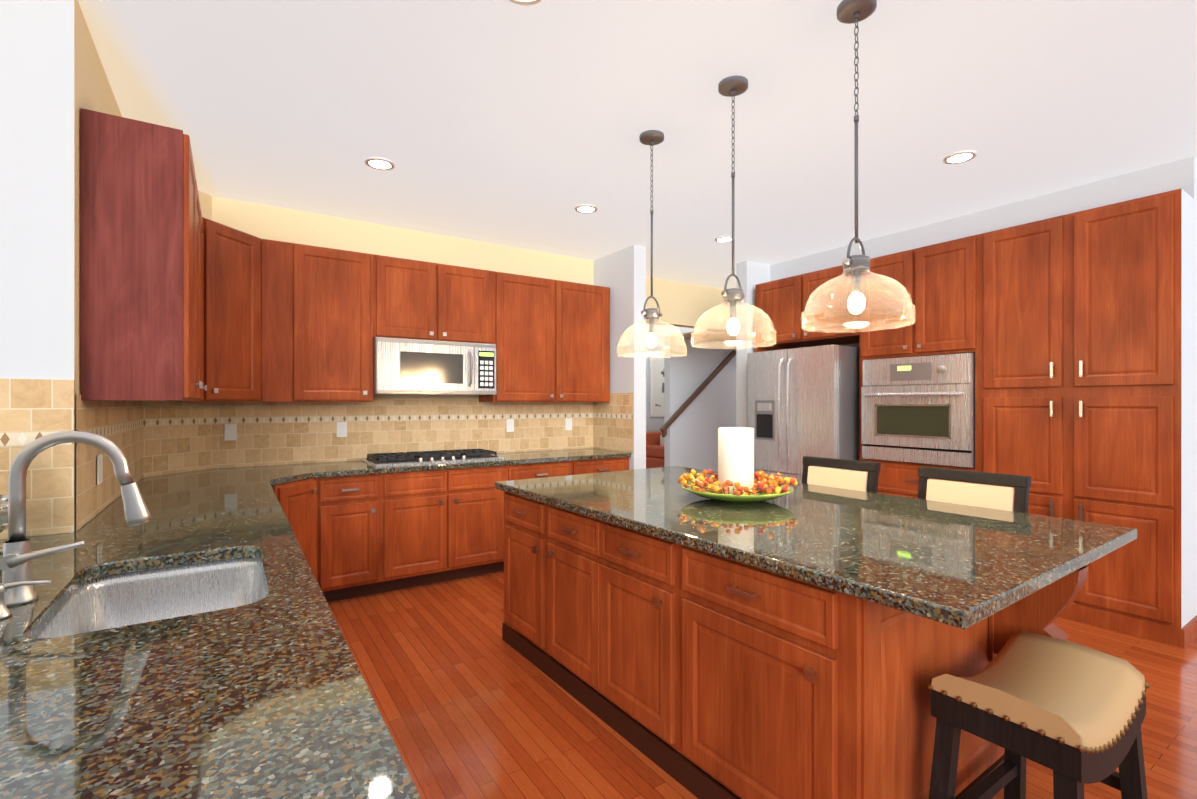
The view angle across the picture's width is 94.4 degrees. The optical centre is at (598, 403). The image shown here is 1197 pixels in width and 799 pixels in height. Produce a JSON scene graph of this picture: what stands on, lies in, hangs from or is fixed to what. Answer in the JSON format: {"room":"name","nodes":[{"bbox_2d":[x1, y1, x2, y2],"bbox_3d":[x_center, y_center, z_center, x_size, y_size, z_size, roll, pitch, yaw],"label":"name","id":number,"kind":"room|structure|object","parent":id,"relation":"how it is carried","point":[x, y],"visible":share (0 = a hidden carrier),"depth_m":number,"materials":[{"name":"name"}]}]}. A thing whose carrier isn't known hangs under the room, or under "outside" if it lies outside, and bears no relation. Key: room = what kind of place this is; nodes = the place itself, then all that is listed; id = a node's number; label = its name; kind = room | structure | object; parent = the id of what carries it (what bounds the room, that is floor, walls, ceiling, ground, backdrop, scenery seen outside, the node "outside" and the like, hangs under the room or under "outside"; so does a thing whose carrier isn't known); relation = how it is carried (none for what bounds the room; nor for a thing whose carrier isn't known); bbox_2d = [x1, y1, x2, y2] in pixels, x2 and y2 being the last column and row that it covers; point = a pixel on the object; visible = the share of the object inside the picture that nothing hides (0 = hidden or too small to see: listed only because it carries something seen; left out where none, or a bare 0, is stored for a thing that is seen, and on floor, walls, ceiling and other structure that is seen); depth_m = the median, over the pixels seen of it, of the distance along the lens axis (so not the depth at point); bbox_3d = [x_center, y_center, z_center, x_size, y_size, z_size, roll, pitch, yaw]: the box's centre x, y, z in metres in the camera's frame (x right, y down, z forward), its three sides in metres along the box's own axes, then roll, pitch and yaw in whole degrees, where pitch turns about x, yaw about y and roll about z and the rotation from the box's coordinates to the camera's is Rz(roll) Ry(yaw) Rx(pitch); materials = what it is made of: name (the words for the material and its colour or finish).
{"room":"kitchen","nodes":[
{"label":"kitchen","id":0,"kind":"room"},
{"bbox_2d":[0,0,1196,538],"bbox_3d":[0.792,-0.048,3.103,13.000,2.835,12.320,0,0,-33],"label":"wall","id":1,"kind":"structure","parent":0,"point":[52,78],"depth_m":3.92,"materials":[{"name":"beige paint"}]},
{"bbox_2d":[80,108,199,401],"bbox_3d":[-1.881,-0.549,2.294,0.322,1.072,0.413,0,0,-33],"label":"upper cabinet","id":2,"kind":"object","parent":1,"relation":"attached to","point":[182,299],"depth_m":2.12,"materials":[{"name":"brown wood"}]},
{"bbox_2d":[200,209,203,401],"bbox_3d":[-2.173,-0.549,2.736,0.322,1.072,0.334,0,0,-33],"label":"upper cabinet","id":3,"kind":"object","parent":1,"relation":"attached to","point":[201,218],"depth_m":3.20,"materials":[{"name":"brown wood"}]},
{"bbox_2d":[204,218,211,401],"bbox_3d":[-2.435,-0.550,3.147,0.339,1.072,0.328,0,0,-33],"label":"upper cabinet","id":4,"kind":"object","parent":1,"relation":"attached to","point":[207,223],"depth_m":3.38,"materials":[{"name":"brown wood"}]},
{"bbox_2d":[208,219,267,401],"bbox_3d":[-2.572,-0.572,3.620,0.632,1.116,0.656,0,0,-33],"label":"upper cabinet","id":5,"kind":"object","parent":1,"relation":"attached to","point":[239,258],"depth_m":3.60,"materials":[{"name":"brown wood"}]},
{"bbox_2d":[268,240,311,401],"bbox_3d":[-2.280,-0.572,3.990,0.305,1.116,0.362,0,0,-33],"label":"upper cabinet","id":6,"kind":"object","parent":1,"relation":"attached to","point":[289,264],"depth_m":3.89,"materials":[{"name":"brown wood"}]},
{"bbox_2d":[0,378,633,538],"bbox_3d":[-1.456,0.178,3.493,4.760,0.556,2.109,0,0,-33],"label":"tile backsplash","id":7,"kind":"structure","parent":1,"relation":"attached to","point":[150,438],"depth_m":3.99,"materials":[{"name":"tile"}]},
{"bbox_2d":[97,454,102,484],"bbox_3d":[-2.056,0.270,2.286,0.008,0.120,0.080,0,0,-33],"label":"electrical outlet plate","id":8,"kind":"object","parent":7,"relation":"attached to","point":[99,457],"depth_m":2.26,"materials":[{"name":"white plastic"}]},
{"bbox_2d":[224,424,236,440],"bbox_3d":[-2.631,0.205,3.963,0.075,0.118,0.008,0,0,-33],"label":"electrical outlet plate","id":9,"kind":"object","parent":7,"relation":"attached to","point":[230,431],"depth_m":3.96,"materials":[{"name":"white plastic"}]},
{"bbox_2d":[337,422,346,436],"bbox_3d":[-2.022,0.205,4.366,0.075,0.118,0.008,0,0,-33],"label":"electrical outlet plate","id":10,"kind":"object","parent":7,"relation":"attached to","point":[341,426],"depth_m":4.36,"materials":[{"name":"white plastic"}]},
{"bbox_2d":[506,419,513,431],"bbox_3d":[-0.821,0.205,5.161,0.075,0.118,0.008,0,0,-33],"label":"electrical outlet plate","id":11,"kind":"object","parent":7,"relation":"attached to","point":[509,422],"depth_m":5.16,"materials":[{"name":"white plastic"}]},
{"bbox_2d":[565,418,571,429],"bbox_3d":[-0.296,0.204,5.508,0.075,0.118,0.008,0,0,-33],"label":"electrical outlet plate","id":12,"kind":"object","parent":7,"relation":"attached to","point":[568,421],"depth_m":5.50,"materials":[{"name":"white plastic"}]},
{"bbox_2d":[312,246,375,401],"bbox_3d":[-1.988,-0.572,4.194,0.472,1.116,0.345,0,0,-33],"label":"upper cabinet","id":13,"kind":"object","parent":1,"relation":"attached to","point":[343,281],"depth_m":4.06,"materials":[{"name":"brown wood"}]},
{"bbox_2d":[376,255,447,340],"bbox_3d":[-1.561,-0.816,4.476,0.547,0.627,0.345,0,0,-33],"label":"upper cabinet","id":14,"kind":"object","parent":1,"relation":"attached to","point":[412,295],"depth_m":4.34,"materials":[{"name":"brown wood"}]},
{"bbox_2d":[373,337,496,394],"bbox_3d":[-1.352,-0.287,4.537,0.955,0.423,0.470,0,0,-33],"label":"over-the-range microwave","id":15,"kind":"object","parent":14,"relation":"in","point":[401,366],"visible":1,"depth_m":4.36,"materials":[{"name":"silver metal"}]},
{"bbox_2d":[448,265,495,343],"bbox_3d":[-1.214,-0.816,4.706,0.548,0.627,0.345,0,0,-33],"label":"upper cabinet","id":16,"kind":"object","parent":1,"relation":"attached to","point":[471,291],"depth_m":4.61,"materials":[{"name":"brown wood"}]},
{"bbox_2d":[479,272,563,401],"bbox_3d":[-0.706,-0.572,5.042,0.666,1.116,0.345,0,0,-33],"label":"upper cabinet","id":17,"kind":"object","parent":1,"relation":"attached to","point":[529,310],"depth_m":4.90,"materials":[{"name":"brown wood"}]},
{"bbox_2d":[564,281,609,401],"bbox_3d":[-0.257,-0.572,5.339,0.683,1.116,0.345,0,0,-33],"label":"upper cabinet","id":18,"kind":"object","parent":1,"relation":"attached to","point":[586,307],"depth_m":5.23,"materials":[{"name":"brown wood"}]},
{"bbox_2d":[650,357,663,416],"bbox_3d":[1.267,-0.317,10.631,0.700,1.130,0.030,0,0,-33],"label":"framed art","id":19,"kind":"object","parent":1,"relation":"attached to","point":[656,386],"visible":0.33,"depth_m":10.52,"materials":[{"name":"white"}]},
{"bbox_2d":[755,277,824,348],"bbox_3d":[1.979,-0.898,5.608,0.626,0.625,0.492,0,0,-33],"label":"upper cabinet","id":20,"kind":"object","parent":1,"relation":"attached to","point":[772,297],"depth_m":5.44,"materials":[{"name":"brown wood"}]},
{"bbox_2d":[791,273,818,344],"bbox_3d":[2.154,-0.898,5.345,0.626,0.625,0.203,0,0,-33],"label":"upper cabinet","id":21,"kind":"object","parent":1,"relation":"attached to","point":[799,282],"depth_m":5.21,"materials":[{"name":"brown wood"}]},
{"bbox_2d":[807,265,854,344],"bbox_3d":[2.329,-0.898,5.081,0.626,0.625,0.492,0,0,-33],"label":"upper cabinet","id":22,"kind":"object","parent":1,"relation":"attached to","point":[815,279],"depth_m":4.95,"materials":[{"name":"brown wood"}]},
{"bbox_2d":[855,252,902,360],"bbox_3d":[2.571,-0.791,4.714,0.626,0.838,0.387,0,0,-33],"label":"upper cabinet","id":23,"kind":"object","parent":1,"relation":"attached to","point":[878,344],"depth_m":4.55,"materials":[{"name":"brown wood"}]},
{"bbox_2d":[899,248,918,356],"bbox_3d":[2.717,-0.791,4.494,0.626,0.838,0.203,0,0,-33],"label":"upper cabinet","id":24,"kind":"object","parent":1,"relation":"attached to","point":[909,259],"depth_m":4.35,"materials":[{"name":"brown wood"}]},
{"bbox_2d":[919,233,982,355],"bbox_3d":[2.863,-0.791,4.274,0.626,0.838,0.387,0,0,-33],"label":"upper cabinet","id":25,"kind":"object","parent":1,"relation":"attached to","point":[950,272],"depth_m":4.10,"materials":[{"name":"brown wood"}]},
{"bbox_2d":[861,353,974,467],"bbox_3d":[2.651,0.048,4.450,0.654,0.827,0.825,0,0,-33],"label":"wall oven","id":26,"kind":"object","parent":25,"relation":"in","point":[919,409],"visible":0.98,"depth_m":4.25,"materials":[{"name":"stainless steel"},{"name":"dark glass"},{"name":"satin nickel"}]},
{"bbox_2d":[78,0,1196,329],"bbox_3d":[0.053,-1.505,4.221,13.000,0.080,15.000,0,0,-33],"label":"ceiling","id":27,"kind":"structure","parent":0,"point":[504,122],"depth_m":2.75,"materials":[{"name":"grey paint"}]},
{"bbox_2d":[365,157,394,169],"bbox_3d":[-1.331,-1.459,3.377,0.168,0.012,0.168,0,0,30],"label":"recessed light","id":28,"kind":"object","parent":27,"relation":"in","point":[378,163],"depth_m":3.36,"materials":[{"name":"white"}]},
{"bbox_2d":[509,0,541,5],"bbox_3d":[-0.263,-1.459,1.943,0.168,0.012,0.168,0,0,-42],"label":"recessed light","id":29,"kind":"object","parent":27,"relation":"in","point":[521,2],"depth_m":2.01,"materials":[{"name":"white"}]},
{"bbox_2d":[575,204,596,212],"bbox_3d":[-0.093,-1.459,4.160,0.168,0.012,0.168,0,0,-42],"label":"recessed light","id":30,"kind":"object","parent":27,"relation":"in","point":[585,208],"depth_m":4.14,"materials":[{"name":"white"}]},
{"bbox_2d":[617,130,686,357],"bbox_3d":[0.291,-0.863,3.032,0.380,1.202,0.380,0,0,-33],"label":"pendant light","id":31,"kind":"object","parent":27,"relation":"hanging from","point":[651,138],"visible":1,"depth_m":3.02,"materials":[{"name":"glass"}]},
{"bbox_2d":[715,236,731,241],"bbox_3d":[1.120,-1.459,4.927,0.168,0.012,0.168,0,0,-42],"label":"recessed light","id":32,"kind":"object","parent":27,"relation":"in","point":[722,238],"depth_m":4.92,"materials":[{"name":"white"}]},
{"bbox_2d":[691,75,775,348],"bbox_3d":[0.617,-0.866,2.540,0.380,1.196,0.380,0,0,-33],"label":"pendant light","id":33,"kind":"object","parent":27,"relation":"hanging from","point":[732,86],"visible":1,"depth_m":2.53,"materials":[{"name":"glass"}]},
{"bbox_2d":[801,0,915,332],"bbox_3d":[0.949,-0.875,2.039,0.380,1.180,0.380,0,0,-33],"label":"pendant light","id":34,"kind":"object","parent":27,"relation":"hanging from","point":[851,12],"visible":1,"depth_m":2.03,"materials":[{"name":"glass"}]},
{"bbox_2d":[943,150,976,163],"bbox_3d":[2.144,-1.459,3.290,0.168,0.012,0.168,0,0,-42],"label":"recessed light","id":35,"kind":"object","parent":27,"relation":"in","point":[961,156],"depth_m":3.28,"materials":[{"name":"white"}]},
{"bbox_2d":[660,350,735,437],"bbox_3d":[1.451,-0.171,7.969,1.468,1.267,0.088,0,0,-33],"label":"handrail","id":36,"kind":"object","parent":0,"point":[695,394],"depth_m":7.88,"materials":[{"name":"brown wood"}]},
{"bbox_2d":[327,571,1196,798],"bbox_3d":[0.053,1.400,4.221,13.000,0.060,15.000,0,0,-33],"label":"floor","id":37,"kind":"structure","parent":0,"point":[470,703],"depth_m":2.47,"materials":[{"name":"brown wood"}]},
{"bbox_2d":[272,478,323,594],"bbox_3d":[-2.066,0.934,3.552,0.473,0.872,0.498,0,0,-33],"label":"base cabinet","id":38,"kind":"object","parent":37,"relation":"on","point":[302,502],"depth_m":3.62,"materials":[{"name":"brown wood"}]},
{"bbox_2d":[324,475,367,601],"bbox_3d":[-1.936,0.934,4.020,0.340,0.872,0.691,0,0,-33],"label":"base cabinet","id":39,"kind":"object","parent":37,"relation":"on","point":[360,535],"depth_m":3.81,"materials":[{"name":"brown wood"}]},
{"bbox_2d":[0,463,420,798],"bbox_3d":[-1.666,0.476,2.143,1.320,0.040,4.121,0,0,-33],"label":"countertop","id":40,"kind":"structure","parent":39,"relation":"on","point":[269,696],"depth_m":0.91,"materials":[{"name":"stone"}]},
{"bbox_2d":[0,494,7,552],"bbox_3d":[-1.904,0.369,1.679,0.220,0.173,0.220,0,0,-33],"label":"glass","id":41,"kind":"object","parent":40,"relation":"on","point":[3,512],"visible":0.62,"depth_m":1.69,"materials":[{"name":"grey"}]},
{"bbox_2d":[0,580,51,619],"bbox_3d":[-1.256,0.420,1.196,0.110,0.072,0.048,0,0,-33],"label":"soap dispenser","id":42,"kind":"object","parent":40,"relation":"on","point":[5,612],"visible":1,"depth_m":1.19,"materials":[{"name":"silver metal"}]},
{"bbox_2d":[0,430,151,606],"bbox_3d":[-1.241,0.260,1.318,0.276,0.392,0.102,0,0,-33],"label":"faucet","id":43,"kind":"object","parent":40,"relation":"on","point":[16,561],"visible":0.98,"depth_m":1.27,"materials":[{"name":"silver metal"}]},
{"bbox_2d":[37,558,265,637],"bbox_3d":[-1.106,0.598,1.428,0.479,0.200,0.684,0,0,-33],"label":"sink basin","id":44,"kind":"object","parent":40,"relation":"in","point":[114,601],"visible":0.17,"depth_m":1.66,"materials":[{"name":"silver metal"}]},
{"bbox_2d":[368,472,399,594],"bbox_3d":[-1.717,0.934,4.195,0.218,0.872,0.641,0,0,-33],"label":"base cabinet","id":45,"kind":"object","parent":37,"relation":"on","point":[383,489],"depth_m":3.95,"materials":[{"name":"brown wood"}]},
{"bbox_2d":[400,468,459,588],"bbox_3d":[-1.445,0.934,4.375,0.433,0.872,0.641,0,0,-33],"label":"base cabinet","id":46,"kind":"object","parent":37,"relation":"on","point":[429,500],"depth_m":4.13,"materials":[{"name":"brown wood"}]},
{"bbox_2d":[460,466,495,577],"bbox_3d":[-1.188,0.934,4.545,0.433,0.872,0.641,0,0,-33],"label":"base cabinet","id":47,"kind":"object","parent":37,"relation":"on","point":[477,490],"depth_m":4.34,"materials":[{"name":"brown wood"}]},
{"bbox_2d":[496,464,519,571],"bbox_3d":[-0.916,0.934,4.725,0.218,0.872,0.641,0,0,-33],"label":"base cabinet","id":48,"kind":"object","parent":37,"relation":"on","point":[506,472],"depth_m":4.44,"materials":[{"name":"brown wood"}]},
{"bbox_2d":[502,491,529,660],"bbox_3d":[-0.034,0.934,3.347,1.022,0.872,0.393,0,0,-35],"label":"base cabinet","id":49,"kind":"object","parent":37,"relation":"on","point":[516,508],"depth_m":3.05,"materials":[{"name":"brown wood"}]},
{"bbox_2d":[520,462,559,479],"bbox_3d":[-0.661,0.934,4.896,0.397,0.872,0.637,0,0,-33],"label":"base cabinet","id":50,"kind":"object","parent":37,"relation":"on","point":[551,469],"depth_m":4.62,"materials":[{"name":"brown wood"}]},
{"bbox_2d":[530,499,549,677],"bbox_3d":[0.145,0.934,3.090,1.023,0.872,0.234,0,0,-35],"label":"base cabinet","id":51,"kind":"object","parent":37,"relation":"on","point":[539,512],"depth_m":2.84,"materials":[{"name":"brown wood"}]},
{"bbox_2d":[550,505,585,706],"bbox_3d":[0.335,0.934,2.817,1.023,0.872,0.430,0,0,-35],"label":"base cabinet","id":52,"kind":"object","parent":37,"relation":"on","point":[567,528],"depth_m":2.61,"materials":[{"name":"brown wood"}]},
{"bbox_2d":[560,460,583,475],"bbox_3d":[-0.403,0.933,5.064,0.218,0.872,0.641,0,0,-33],"label":"base cabinet","id":53,"kind":"object","parent":37,"relation":"on","point":[566,467],"depth_m":4.82,"materials":[{"name":"brown wood"}]},
{"bbox_2d":[584,457,628,473],"bbox_3d":[-0.096,0.933,5.268,0.520,0.872,0.641,0,0,-33],"label":"base cabinet","id":54,"kind":"object","parent":37,"relation":"on","point":[611,464],"depth_m":5.00,"materials":[{"name":"brown wood"}]},
{"bbox_2d":[308,448,630,476],"bbox_3d":[-1.081,0.476,4.599,2.906,0.040,0.671,0,0,-33],"label":"countertop","id":55,"kind":"structure","parent":54,"relation":"on","point":[341,468],"depth_m":4.36,"materials":[{"name":"grey stone"}]},
{"bbox_2d":[362,449,504,466],"bbox_3d":[-1.322,0.427,4.468,1.000,0.056,0.500,0,0,-33],"label":"gas cooktop","id":56,"kind":"object","parent":55,"relation":"in","point":[411,458],"visible":1,"depth_m":4.35,"materials":[{"name":"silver metal"}]},
{"bbox_2d":[586,516,649,758],"bbox_3d":[0.510,0.934,2.566,1.023,0.872,0.430,0,0,-35],"label":"base cabinet","id":57,"kind":"object","parent":37,"relation":"on","point":[617,557],"depth_m":2.29,"materials":[{"name":"brown wood"}]},
{"bbox_2d":[646,431,663,468],"bbox_3d":[1.765,0.943,10.331,2.000,0.850,0.900,0,0,-33],"label":"sofa","id":58,"kind":"object","parent":37,"relation":"on","point":[654,449],"visible":0.15,"depth_m":9.83,"materials":[{"name":"brown fabric"}]},
{"bbox_2d":[650,535,697,797],"bbox_3d":[0.700,0.934,2.294,1.023,0.872,0.234,0,0,-35],"label":"base cabinet","id":59,"kind":"object","parent":37,"relation":"on","point":[673,566],"depth_m":2.03,"materials":[{"name":"brown wood"}]},
{"bbox_2d":[747,345,859,482],"bbox_3d":[2.028,0.440,5.207,0.937,1.860,0.935,0,0,-33],"label":"fridge","id":60,"kind":"object","parent":37,"relation":"on","point":[802,402],"visible":0.52,"depth_m":4.87,"materials":[{"name":"silver metal"}]},
{"bbox_2d":[802,456,880,492],"bbox_3d":[1.226,0.847,3.115,0.485,1.045,0.470,0,0,-33],"label":"stool","id":61,"kind":"object","parent":37,"relation":"on","point":[843,478],"visible":0.19,"depth_m":3.18,"materials":[{"name":"brown wood"}]},
{"bbox_2d":[698,550,1017,798],"bbox_3d":[0.929,0.934,1.966,1.022,0.872,0.567,0,0,-35],"label":"base cabinet","id":62,"kind":"object","parent":37,"relation":"on","point":[698,674],"depth_m":1.64,"materials":[{"name":"brown wood"}]},
{"bbox_2d":[494,466,1136,628],"bbox_3d":[0.682,0.476,2.631,1.430,0.040,2.465,0,0,-35],"label":"countertop","id":63,"kind":"structure","parent":62,"relation":"on","point":[960,566],"depth_m":1.92,"materials":[{"name":"grey stone"}]},
{"bbox_2d":[678,469,799,502],"bbox_3d":[0.638,0.391,2.640,0.583,0.128,0.542,0,0,-33],"label":"platter","id":64,"kind":"object","parent":63,"relation":"on","point":[766,487],"visible":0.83,"depth_m":2.50,"materials":[{"name":"green"}]},
{"bbox_2d":[718,427,753,494],"bbox_3d":[0.655,0.276,2.641,0.166,0.330,0.166,0,0,-33],"label":"pillar candle","id":65,"kind":"object","parent":64,"relation":"on","point":[735,454],"visible":0.71,"depth_m":2.57,"materials":[{"name":"white wax"}]},
{"bbox_2d":[860,457,982,498],"bbox_3d":[2.717,0.920,4.494,0.626,0.900,0.915,0,0,-33],"label":"base cabinet","id":66,"kind":"object","parent":37,"relation":"on","point":[896,478],"depth_m":4.41,"materials":[{"name":"brown wood"}]},
{"bbox_2d":[918,467,1030,513],"bbox_3d":[1.607,0.848,2.539,0.485,1.045,0.470,0,0,-33],"label":"stool","id":67,"kind":"object","parent":37,"relation":"on","point":[983,495],"visible":0.19,"depth_m":2.61,"materials":[{"name":"brown wood"}]},
{"bbox_2d":[975,220,1042,515],"bbox_3d":[3.076,0.080,3.956,0.622,2.580,0.379,0,0,-33],"label":"tall cabinet","id":68,"kind":"object","parent":37,"relation":"on","point":[1009,369],"depth_m":3.78,"materials":[{"name":"brown wood"}]},
{"bbox_2d":[927,631,1149,798],"bbox_3d":[1.232,1.049,1.551,0.590,0.643,0.355,0,0,-33],"label":"stool","id":69,"kind":"object","parent":37,"relation":"on","point":[1070,714],"visible":1,"depth_m":1.51,"materials":[{"name":"beige leather"}]},
{"bbox_2d":[1043,210,1086,623],"bbox_3d":[3.246,0.080,3.698,0.622,2.580,0.238,0,0,-33],"label":"tall cabinet","id":70,"kind":"object","parent":37,"relation":"on","point":[1076,333],"depth_m":3.55,"materials":[{"name":"brown wood"}]},
{"bbox_2d":[1087,189,1196,648],"bbox_3d":[3.418,0.080,3.439,0.622,2.580,0.384,0,0,-33],"label":"tall cabinet","id":71,"kind":"object","parent":37,"relation":"on","point":[1142,252],"depth_m":3.25,"materials":[{"name":"brown wood"}]}
]}

